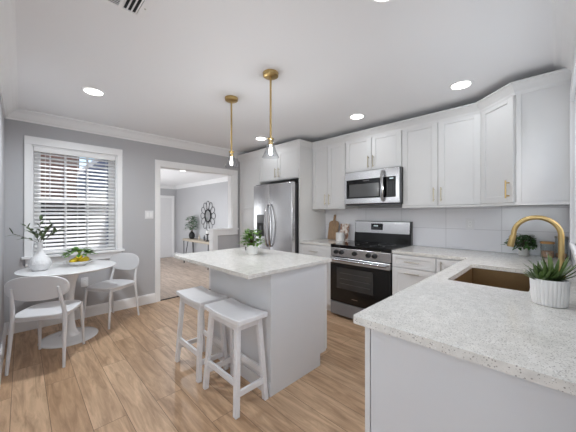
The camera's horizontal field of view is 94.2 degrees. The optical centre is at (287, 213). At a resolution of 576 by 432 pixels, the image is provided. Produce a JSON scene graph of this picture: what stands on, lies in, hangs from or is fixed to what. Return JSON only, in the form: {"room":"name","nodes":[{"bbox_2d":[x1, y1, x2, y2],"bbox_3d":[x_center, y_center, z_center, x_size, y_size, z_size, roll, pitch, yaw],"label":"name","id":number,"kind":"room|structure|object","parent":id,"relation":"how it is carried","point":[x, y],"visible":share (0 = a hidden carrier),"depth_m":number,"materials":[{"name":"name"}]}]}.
{"room":"kitchen","nodes":[
{"label":"kitchen","id":0,"kind":"room"},
{"bbox_2d":[0,97,3,346],"bbox_3d":[-2.037,0.158,1.789,0.100,2.610,3.010,0,0,-45],"label":"wall","id":1,"kind":"structure","parent":0,"point":[1,108],"depth_m":2.47,"materials":[{"name":"grey paint"}]},
{"bbox_2d":[0,293,154,383],"bbox_3d":[-1.459,1.244,2.365,1.533,0.138,3.010,0,0,-45],"label":"baseboard","id":2,"kind":"structure","parent":1,"relation":"attached to","point":[98,309],"depth_m":3.39,"materials":[{"name":"white paint"}]},
{"bbox_2d":[77,162,105,197],"bbox_3d":[-4.103,0.268,5.603,0.100,2.450,5.070,0,0,-45],"label":"wall","id":3,"kind":"structure","parent":0,"point":[97,162],"depth_m":5.16,"materials":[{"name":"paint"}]},
{"bbox_2d":[76,160,107,243],"bbox_3d":[-4.146,0.373,5.561,0.019,2.640,5.070,0,0,-45],"label":"siding","id":4,"kind":"object","parent":3,"relation":"attached to","point":[100,162],"visible":0.04,"depth_m":5.05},
{"bbox_2d":[4,118,239,322],"bbox_3d":[-1.697,0.223,4.337,4.180,2.740,0.120,0,0,-45],"label":"wall","id":5,"kind":"structure","parent":0,"point":[138,158],"depth_m":3.69,"materials":[{"name":"grey paint"}]},
{"bbox_2d":[21,135,124,266],"bbox_3d":[-2.641,-0.142,3.358,1.000,1.470,0.175,0,0,-45],"label":"window","id":6,"kind":"structure","parent":5,"relation":"in","point":[30,142],"depth_m":3.26,"materials":[{"name":"white paint"}]},
{"bbox_2d":[34,146,114,254],"bbox_3d":[-2.635,-0.150,3.351,0.800,1.243,0.067,0,0,-45],"label":"window blind","id":7,"kind":"object","parent":6,"relation":"attached to","point":[42,150],"visible":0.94,"depth_m":3.32,"materials":[{"name":"white plastic"}]},
{"bbox_2d":[81,277,87,286],"bbox_3d":[-2.568,0.863,3.377,0.075,0.118,0.009,0,0,-45],"label":"wall outlet","id":8,"kind":"object","parent":5,"relation":"attached to","point":[84,281],"visible":0.92,"depth_m":3.38,"materials":[{"name":"white plastic"}]},
{"bbox_2d":[145,211,152,218],"bbox_3d":[-2.030,0.013,3.913,0.115,0.118,0.010,0,0,-45],"label":"light switch","id":9,"kind":"object","parent":5,"relation":"attached to","point":[148,214],"visible":1,"depth_m":3.91,"materials":[{"name":"white plastic"}]},
{"bbox_2d":[155,159,237,301],"bbox_3d":[-1.499,0.344,4.521,1.453,2.298,0.140,0,0,-45],"label":"trim","id":10,"kind":"structure","parent":5,"relation":"attached to","point":[232,175],"depth_m":4.27,"materials":[{"name":"white paint"}]},
{"bbox_2d":[208,228,238,288],"bbox_3d":[-1.169,0.878,4.860,0.535,1.230,0.185,0,0,-45],"label":"trim","id":11,"kind":"structure","parent":5,"relation":"attached to","point":[214,233],"depth_m":4.69,"materials":[{"name":"white paint"}]},
{"bbox_2d":[0,0,575,157],"bbox_3d":[-0.257,-1.089,2.652,3.640,0.115,4.300,0,0,-45],"label":"trim","id":12,"kind":"structure","parent":5,"relation":"attached to","point":[564,11],"depth_m":2.21,"materials":[{"name":"white paint"}]},
{"bbox_2d":[85,188,175,257],"bbox_3d":[-4.919,0.268,8.440,2.950,2.450,0.100,0,0,-45],"label":"wall","id":13,"kind":"structure","parent":0,"point":[168,192],"depth_m":7.85,"materials":[{"name":"grey paint"}]},
{"bbox_2d":[160,195,173,257],"bbox_3d":[-4.279,0.435,8.939,0.970,2.115,0.097,0,0,-45],"label":"door","id":14,"kind":"structure","parent":13,"relation":"in","point":[166,202],"depth_m":9.11,"materials":[{"name":"white wood"}]},
{"bbox_2d":[77,159,227,185],"bbox_3d":[-3.129,-1.007,6.645,2.950,0.100,5.170,0,0,-45],"label":"ceiling","id":15,"kind":"structure","parent":0,"point":[168,177],"depth_m":6.86,"materials":[{"name":"white paint"}]},
{"bbox_2d":[0,297,364,431],"bbox_3d":[-0.363,1.388,0.867,6.510,0.150,6.740,0,0,-45],"label":"floor","id":16,"kind":"structure","parent":0,"point":[127,377],"depth_m":2.02,"materials":[{"name":"brown wood"}]},
{"bbox_2d":[4,276,84,375],"bbox_3d":[-2.166,0.915,2.434,0.450,0.799,0.475,0,0,-18],"label":"dining chair","id":17,"kind":"object","parent":16,"relation":"on","point":[30,288],"visible":1,"depth_m":2.26,"materials":[{"name":"white plastic"}]},
{"bbox_2d":[14,260,115,348],"bbox_3d":[-2.321,0.938,2.844,0.830,0.750,0.830,0,0,-45],"label":"pedestal table","id":18,"kind":"object","parent":16,"relation":"on","point":[71,273],"visible":0.76,"depth_m":2.79,"materials":[{"name":"white paint"}]},
{"bbox_2d":[28,241,51,270],"bbox_3d":[-2.468,0.420,2.663,0.178,0.285,0.177,0,0,-45],"label":"vase","id":19,"kind":"object","parent":18,"relation":"on","point":[40,261],"visible":1,"depth_m":2.62,"materials":[{"name":"white ceramic"}]},
{"bbox_2d":[5,215,69,241],"bbox_3d":[-2.469,0.161,2.666,0.463,0.307,0.231,0,0,-8],"label":"branches","id":20,"kind":"object","parent":19,"relation":"in","point":[46,228],"visible":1,"depth_m":2.67,"materials":[{"name":"green plant"}]},
{"bbox_2d":[65,259,91,265],"bbox_3d":[-2.293,0.538,2.938,0.236,0.050,0.236,0,0,-45],"label":"fruit bowl","id":21,"kind":"object","parent":18,"relation":"on","point":[78,263],"visible":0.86,"depth_m":2.87,"materials":[{"name":"white ceramic"}]},
{"bbox_2d":[79,257,88,261],"bbox_3d":[-2.232,0.506,2.926,0.065,0.058,0.065,0,0,17],"label":"lemon","id":22,"kind":"object","parent":21,"relation":"in","point":[84,258],"visible":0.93,"depth_m":2.91,"materials":[{"name":"yellow food"}]},
{"bbox_3d":[-2.290,0.475,2.934,0.058,0.058,0.084,0,0,-6],"label":"lemon","id":23,"kind":"object","parent":21,"relation":"in","visible":0},
{"bbox_2d":[61,247,97,257],"bbox_3d":[-2.298,0.418,2.931,0.340,0.105,0.350,0,0,-45],"label":"leaves","id":24,"kind":"object","parent":23,"relation":"on","point":[74,249],"visible":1,"depth_m":2.92,"materials":[{"name":"green plant"}]},
{"bbox_2d":[83,253,139,329],"bbox_3d":[-2.169,0.915,3.300,0.450,0.799,0.475,0,0,11],"label":"dining chair","id":25,"kind":"object","parent":16,"relation":"on","point":[124,261],"visible":0.96,"depth_m":3.42,"materials":[{"name":"white plastic"}]},
{"bbox_2d":[175,286,228,382],"bbox_3d":[-0.755,1.001,2.323,0.277,0.624,0.460,0,0,-45],"label":"counter stool","id":26,"kind":"object","parent":16,"relation":"on","point":[195,297],"visible":0.91,"depth_m":2.25,"materials":[{"name":"white paint"}]},
{"bbox_2d":[203,298,268,419],"bbox_3d":[-0.391,1.001,1.957,0.277,0.624,0.460,0,0,-45],"label":"counter stool","id":27,"kind":"object","parent":16,"relation":"on","point":[238,316],"visible":1,"depth_m":1.89,"materials":[{"name":"white paint"}]},
{"bbox_2d":[240,157,267,247],"bbox_3d":[-0.495,0.150,4.992,0.663,2.325,0.620,0,0,-45],"label":"pantry cabinet","id":28,"kind":"object","parent":16,"relation":"on","point":[249,168],"visible":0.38,"depth_m":4.81,"materials":[{"name":"white paint"}]},
{"bbox_2d":[236,68,571,161],"bbox_3d":[0.672,-1.024,3.575,0.360,0.095,4.296,0,0,-45],"label":"trim","id":29,"kind":"structure","parent":28,"relation":"attached to","point":[562,76],"depth_m":2.79,"materials":[{"name":"white paint"}]},
{"bbox_2d":[211,263,326,396],"bbox_3d":[-0.180,0.871,2.470,0.714,0.884,0.866,0,0,-45],"label":"base cabinet","id":30,"kind":"object","parent":16,"relation":"on","point":[295,301],"visible":0.6,"depth_m":2.10,"materials":[{"name":"white paint"}]},
{"bbox_2d":[174,247,331,278],"bbox_3d":[-0.362,0.414,2.503,0.922,0.030,1.214,0,0,-45],"label":"countertop","id":31,"kind":"structure","parent":30,"relation":"on","point":[234,261],"depth_m":2.29,"materials":[{"name":"stone"}]},
{"bbox_2d":[238,229,265,254],"bbox_3d":[-0.355,0.274,2.647,0.282,0.250,0.280,0,0,-45],"label":"potted plant","id":32,"kind":"object","parent":31,"relation":"on","point":[251,248],"visible":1,"depth_m":2.60,"materials":[{"name":"green plant"}]},
{"bbox_2d":[254,181,298,253],"bbox_3d":[-0.032,0.418,4.373,0.801,1.790,0.892,0,0,-45],"label":"refrigerator","id":33,"kind":"object","parent":16,"relation":"on","point":[276,206],"visible":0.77,"depth_m":4.02,"materials":[{"name":"grey metal"}]},
{"bbox_2d":[299,147,325,253],"bbox_3d":[0.385,0.150,4.137,0.627,2.325,0.021,0,0,-45],"label":"cabinet end panel","id":34,"kind":"object","parent":16,"relation":"on","point":[312,222],"visible":0.31,"depth_m":4.03,"materials":[{"name":"white paint"}]},
{"bbox_2d":[300,243,331,310],"bbox_3d":[0.574,0.872,3.910,0.670,0.882,0.562,0,0,-45],"label":"base cabinet","id":35,"kind":"object","parent":16,"relation":"on","point":[307,249],"visible":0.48,"depth_m":3.62,"materials":[{"name":"white paint"}]},
{"bbox_2d":[299,238,351,245],"bbox_3d":[0.586,0.414,3.924,0.631,0.030,0.563,0,0,-45],"label":"countertop","id":36,"kind":"structure","parent":35,"relation":"on","point":[323,242],"depth_m":3.85,"materials":[{"name":"stone"}]},
{"bbox_2d":[327,215,338,239],"bbox_3d":[0.712,0.203,4.175,0.093,0.385,0.178,0,0,-45],"label":"cutting board","id":37,"kind":"object","parent":36,"relation":"on","point":[333,225],"visible":0.94,"depth_m":4.17,"materials":[{"name":"brown wood"}]},
{"bbox_2d":[336,232,343,240],"bbox_3d":[0.770,0.338,3.951,0.126,0.122,0.126,0,0,-45],"label":"crock","id":38,"kind":"object","parent":36,"relation":"on","point":[339,235],"visible":0.97,"depth_m":3.90,"materials":[{"name":"white ceramic"}]},
{"bbox_2d":[340,224,348,240],"bbox_3d":[0.845,0.273,4.026,0.061,0.249,0.150,0,0,-45],"label":"serving board","id":39,"kind":"object","parent":36,"relation":"on","point":[344,228],"visible":0.76,"depth_m":4.00,"materials":[{"name":"white stone"}]},
{"bbox_2d":[330,221,412,318],"bbox_3d":[1.042,0.707,3.408,0.713,1.213,0.800,0,0,-45],"label":"range","id":40,"kind":"object","parent":16,"relation":"on","point":[360,268],"visible":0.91,"depth_m":3.30,"materials":[{"name":"silver metal"}]},
{"bbox_2d":[331,241,411,252],"bbox_3d":[1.052,0.411,3.417,0.605,0.040,0.800,0,0,-45],"label":"cooktop","id":41,"kind":"object","parent":40,"relation":"in","point":[354,246],"depth_m":3.30,"materials":[{"name":"black metal"}]},
{"bbox_2d":[392,253,436,294],"bbox_3d":[1.501,0.872,2.981,0.670,0.882,0.437,0,0,-45],"label":"base cabinet","id":42,"kind":"object","parent":16,"relation":"on","point":[407,270],"visible":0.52,"depth_m":2.79,"materials":[{"name":"white paint"}]},
{"bbox_2d":[437,258,461,272],"bbox_3d":[1.770,0.872,2.710,0.670,0.882,0.320,0,0,-45],"label":"base cabinet","id":43,"kind":"object","parent":16,"relation":"on","point":[442,263],"visible":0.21,"depth_m":2.56,"materials":[{"name":"white paint"}]},
{"bbox_2d":[365,268,575,431],"bbox_3d":[1.189,0.872,1.521,1.939,0.882,0.648,0,0,-45],"label":"base cabinet","id":44,"kind":"object","parent":16,"relation":"on","point":[410,387],"visible":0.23,"depth_m":0.84,"materials":[{"name":"white paint"}]},
{"bbox_2d":[353,245,575,395],"bbox_3d":[1.149,0.414,1.980,2.579,0.030,1.361,0,0,-45],"label":"countertop","id":45,"kind":"structure","parent":44,"relation":"on","point":[503,330],"depth_m":1.00,"materials":[{"name":"stone"}]},
{"bbox_2d":[453,268,529,291],"bbox_3d":[1.350,0.542,1.748,0.746,0.222,0.396,0,0,-45],"label":"sink","id":46,"kind":"object","parent":45,"relation":"in","point":[494,278],"visible":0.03,"depth_m":2.01,"materials":[{"name":"brown metal"}]},
{"bbox_2d":[501,234,536,255],"bbox_3d":[2.196,0.295,2.563,0.253,0.208,0.277,0,0,-45],"label":"potted plant","id":47,"kind":"object","parent":45,"relation":"on","point":[523,246],"visible":0.87,"depth_m":2.52,"materials":[{"name":"green plant"}]},
{"bbox_2d":[507,215,564,276],"bbox_3d":[1.518,0.204,1.637,0.117,0.391,0.272,0,0,-45],"label":"faucet","id":48,"kind":"object","parent":45,"relation":"on","point":[561,236],"visible":0.66,"depth_m":1.56,"materials":[{"name":"gold metal"}]},
{"bbox_2d":[540,241,554,257],"bbox_3d":[2.356,0.326,2.431,0.098,0.146,0.098,0,0,-45],"label":"storage jar","id":49,"kind":"object","parent":45,"relation":"on","point":[544,253],"visible":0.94,"depth_m":2.40,"materials":[{"name":"clear glass"}]},
{"bbox_2d":[523,254,575,307],"bbox_3d":[1.179,0.289,1.186,0.206,0.219,0.211,0,0,-45],"label":"aloe","id":50,"kind":"object","parent":45,"relation":"on","point":[549,287],"visible":1,"depth_m":1.15,"materials":[{"name":"white ceramic"}]},
{"bbox_2d":[529,277,570,307],"bbox_3d":[1.155,0.343,1.182,0.130,0.113,0.130,0,0,-45],"label":"pot","id":51,"kind":"object","parent":45,"relation":"on","point":[554,292],"depth_m":1.14,"materials":[{"name":"white ceramic"}]},
{"bbox_2d":[554,236,567,257],"bbox_3d":[2.462,0.301,2.409,0.088,0.196,0.088,0,0,-45],"label":"storage jar","id":52,"kind":"object","parent":45,"relation":"on","point":[566,237],"visible":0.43,"depth_m":2.40,"materials":[{"name":"clear glass"}]},
{"bbox_2d":[160,257,208,299],"bbox_3d":[-3.097,1.553,6.613,2.950,0.120,5.260,0,0,-45],"label":"floor","id":53,"kind":"structure","parent":0,"point":[175,275],"depth_m":6.37,"materials":[{"name":"brown wood"}]},
{"bbox_2d":[182,238,208,262],"bbox_3d":[-2.538,1.127,7.731,0.322,0.742,1.666,0,0,-45],"label":"console table","id":54,"kind":"object","parent":53,"relation":"on","point":[195,240],"visible":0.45,"depth_m":7.87,"materials":[{"name":"brown wood"}]},
{"bbox_2d":[185,215,197,238],"bbox_3d":[-2.960,0.397,8.059,0.448,0.717,0.510,0,0,-45],"label":"potted plant","id":55,"kind":"object","parent":54,"relation":"on","point":[191,234],"visible":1,"depth_m":8.06,"materials":[{"name":"green plant"}]},
{"bbox_2d":[176,181,227,253],"bbox_3d":[-2.084,0.268,7.615,0.100,2.450,5.070,0,0,-45],"label":"wall","id":56,"kind":"structure","parent":0,"point":[190,201],"depth_m":8.16,"materials":[{"name":"grey paint"}]},
{"bbox_2d":[160,177,227,188],"bbox_3d":[-3.094,-0.907,6.609,2.750,0.100,5.070,0,0,-45],"label":"trim","id":57,"kind":"structure","parent":56,"relation":"attached to","point":[224,179],"depth_m":8.15,"materials":[{"name":"white paint"}]},
{"bbox_2d":[201,201,215,230],"bbox_3d":[-2.323,0.058,7.752,0.038,0.866,0.868,0,0,-45],"label":"wall mirror","id":58,"kind":"object","parent":56,"relation":"attached to","point":[207,215],"visible":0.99,"depth_m":7.76,"materials":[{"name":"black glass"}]},
{"bbox_2d":[205,211,209,220],"bbox_3d":[-2.317,0.058,7.758,0.020,0.330,0.330,0,0,-45],"label":"mirror glass","id":59,"kind":"object","parent":58,"relation":"attached to","point":[207,213],"depth_m":7.76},
{"bbox_2d":[15,0,553,152],"bbox_3d":[-0.388,-1.197,0.892,6.550,0.100,6.850,0,0,-45],"label":"ceiling","id":60,"kind":"structure","parent":0,"point":[170,72],"depth_m":2.00,"materials":[{"name":"white paint"}]},
{"bbox_2d":[81,87,105,95],"bbox_3d":[-1.824,-1.144,2.510,0.190,0.006,0.190,0,0,-45],"label":"recessed light","id":61,"kind":"object","parent":60,"relation":"in","point":[89,90],"visible":1,"depth_m":2.49,"materials":[{"name":"white paint"}]},
{"bbox_2d":[84,88,102,95],"bbox_3d":[-1.824,-1.142,2.510,0.144,0.004,0.144,0,0,-22],"label":"diffuser","id":62,"kind":"object","parent":61,"relation":"attached to","point":[92,91],"depth_m":2.49,"materials":[{"name":"white plastic"}]},
{"bbox_2d":[103,0,154,18],"bbox_3d":[-0.850,-1.141,1.348,0.310,0.013,0.310,0,0,-45],"label":"ceiling vent","id":63,"kind":"object","parent":60,"relation":"in","point":[139,8],"visible":1,"depth_m":1.47,"materials":[{"name":"white metal"}]},
{"bbox_2d":[225,95,238,168],"bbox_3d":[-0.560,-0.803,2.650,0.140,0.687,0.140,0,0,-45],"label":"pendant light","id":64,"kind":"object","parent":60,"relation":"hanging from","point":[231,99],"visible":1,"depth_m":2.64,"materials":[{"name":"gold metal"}]},
{"bbox_2d":[255,137,266,139],"bbox_3d":[-0.411,-1.144,4.074,0.190,0.006,0.190,0,0,-45],"label":"recessed light","id":65,"kind":"object","parent":60,"relation":"in","point":[256,138],"visible":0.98,"depth_m":4.05,"materials":[{"name":"white paint"}]},
{"bbox_2d":[262,69,278,158],"bbox_3d":[-0.141,-0.803,2.182,0.140,0.687,0.140,0,0,-45],"label":"pendant light","id":66,"kind":"object","parent":60,"relation":"hanging from","point":[269,74],"visible":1,"depth_m":2.17,"materials":[{"name":"gold metal"}]},
{"bbox_2d":[267,137,273,144],"bbox_3d":[-0.141,-0.592,2.182,0.052,0.060,0.052,0,0,-45],"label":"socket","id":67,"kind":"object","parent":66,"relation":"attached to","point":[270,140],"depth_m":2.17,"materials":[{"name":"gold metal"}]},
{"bbox_2d":[349,113,364,119],"bbox_3d":[0.813,-1.144,3.153,0.190,0.006,0.190,0,0,-45],"label":"recessed light","id":68,"kind":"object","parent":60,"relation":"in","point":[353,116],"visible":1,"depth_m":3.13,"materials":[{"name":"white paint"}]},
{"bbox_2d":[351,115,362,118],"bbox_3d":[0.813,-1.142,3.153,0.144,0.004,0.144,0,0,-13],"label":"diffuser","id":69,"kind":"object","parent":68,"relation":"attached to","point":[352,116],"depth_m":3.14,"materials":[{"name":"white plastic"}]},
{"bbox_2d":[370,0,392,3],"bbox_3d":[0.500,-1.144,1.365,0.190,0.006,0.190,0,0,-45],"label":"recessed light","id":70,"kind":"object","parent":60,"relation":"in","point":[373,1],"visible":1,"depth_m":1.44,"materials":[{"name":"white paint"}]},
{"bbox_2d":[449,80,473,89],"bbox_3d":[1.540,-1.144,2.382,0.190,0.006,0.190,0,0,-45],"label":"recessed light","id":71,"kind":"object","parent":60,"relation":"in","point":[462,84],"visible":1,"depth_m":2.36,"materials":[{"name":"white paint"}]},
{"bbox_2d":[451,81,470,88],"bbox_3d":[1.540,-1.142,2.382,0.144,0.004,0.144,0,0,23],"label":"diffuser","id":72,"kind":"object","parent":71,"relation":"attached to","point":[459,84],"depth_m":2.37,"materials":[{"name":"white plastic"}]},
{"bbox_2d":[346,205,540,255],"bbox_3d":[1.102,0.158,3.937,0.100,2.610,4.400,0,0,-45],"label":"wall","id":73,"kind":"structure","parent":0,"point":[388,206],"depth_m":3.61,"materials":[{"name":"grey paint"}]},
{"bbox_2d":[260,147,298,183],"bbox_3d":[0.043,-0.772,4.452,0.663,0.480,0.900,0,0,-45],"label":"upper cabinet","id":74,"kind":"object","parent":73,"relation":"attached to","point":[273,170],"visible":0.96,"depth_m":4.21,"materials":[{"name":"white paint"}]},
{"bbox_2d":[312,143,357,208],"bbox_3d":[0.687,-0.541,4.004,0.383,0.942,0.588,0,0,-45],"label":"upper cabinet","id":75,"kind":"object","parent":73,"relation":"attached to","point":[328,163],"visible":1,"depth_m":3.87,"materials":[{"name":"white paint"}]},
{"bbox_2d":[346,131,401,172],"bbox_3d":[1.170,-0.780,3.520,0.383,0.463,0.770,0,0,-45],"label":"upper cabinet","id":76,"kind":"object","parent":73,"relation":"attached to","point":[384,151],"visible":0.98,"depth_m":3.37,"materials":[{"name":"white paint"}]},
{"bbox_2d":[345,167,402,205],"bbox_3d":[1.151,-0.329,3.465,0.467,0.436,0.762,0,0,-45],"label":"microwave","id":77,"kind":"object","parent":76,"relation":"attached to","point":[380,187],"visible":0.98,"depth_m":3.31,"materials":[{"name":"metal"}]},
{"bbox_2d":[402,113,480,207],"bbox_3d":[1.714,-0.541,2.974,0.383,0.942,0.762,0,0,-45],"label":"upper cabinet","id":78,"kind":"object","parent":73,"relation":"attached to","point":[441,161],"visible":0.96,"depth_m":2.83,"materials":[{"name":"white paint"}]},
{"bbox_2d":[326,205,569,257],"bbox_3d":[1.579,0.160,3.382,0.008,0.477,2.738,0,0,-45],"label":"backsplash","id":79,"kind":"structure","parent":73,"relation":"attached to","point":[442,227],"depth_m":2.94,"materials":[{"name":"tile"}]},
{"bbox_2d":[570,92,575,273],"bbox_3d":[1.508,0.158,1.292,3.060,2.610,0.120,0,0,-45],"label":"wall","id":80,"kind":"structure","parent":0,"point":[571,255],"depth_m":2.11,"materials":[{"name":"grey paint"}]},
{"bbox_2d":[480,83,570,206],"bbox_3d":[2.107,-0.541,2.410,0.628,0.942,0.614,0,0,-45],"label":"upper cabinet","id":81,"kind":"object","parent":80,"relation":"attached to","point":[525,138],"visible":0.88,"depth_m":2.16,"materials":[{"name":"white paint"}]},
{"bbox_2d":[569,42,575,261],"bbox_3d":[1.617,-0.325,1.417,1.490,1.135,0.144,0,0,-45],"label":"window","id":82,"kind":"structure","parent":80,"relation":"in","point":[572,244],"depth_m":1.91,"materials":[{"name":"white paint"}]},
{"label":"outside","id":83,"kind":"structure","parent":0,"visible":0},
{"bbox_3d":[-8.592,1.873,8.619,18.000,0.120,15.660,0,0,-45],"label":"ground","id":84,"kind":"structure","parent":83,"visible":0},
{"bbox_2d":[41,153,78,245],"bbox_3d":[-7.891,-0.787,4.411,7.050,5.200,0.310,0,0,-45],"label":"house","id":85,"kind":"structure","parent":84,"relation":"on","point":[47,156],"depth_m":6.55,"materials":[{"name":"brick"}]},
{"bbox_2d":[41,203,84,246],"bbox_3d":[-6.280,0.763,3.949,5.280,2.100,0.060,0,0,-45],"label":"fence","id":86,"kind":"object","parent":84,"relation":"on","point":[41,203],"visible":0.02,"depth_m":5.58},
{"bbox_2d":[43,244,85,250],"bbox_3d":[-5.881,1.223,3.739,4.950,1.180,0.260,0,0,-45],"label":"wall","id":87,"kind":"structure","parent":84,"relation":"on","point":[81,244],"depth_m":5.18,"materials":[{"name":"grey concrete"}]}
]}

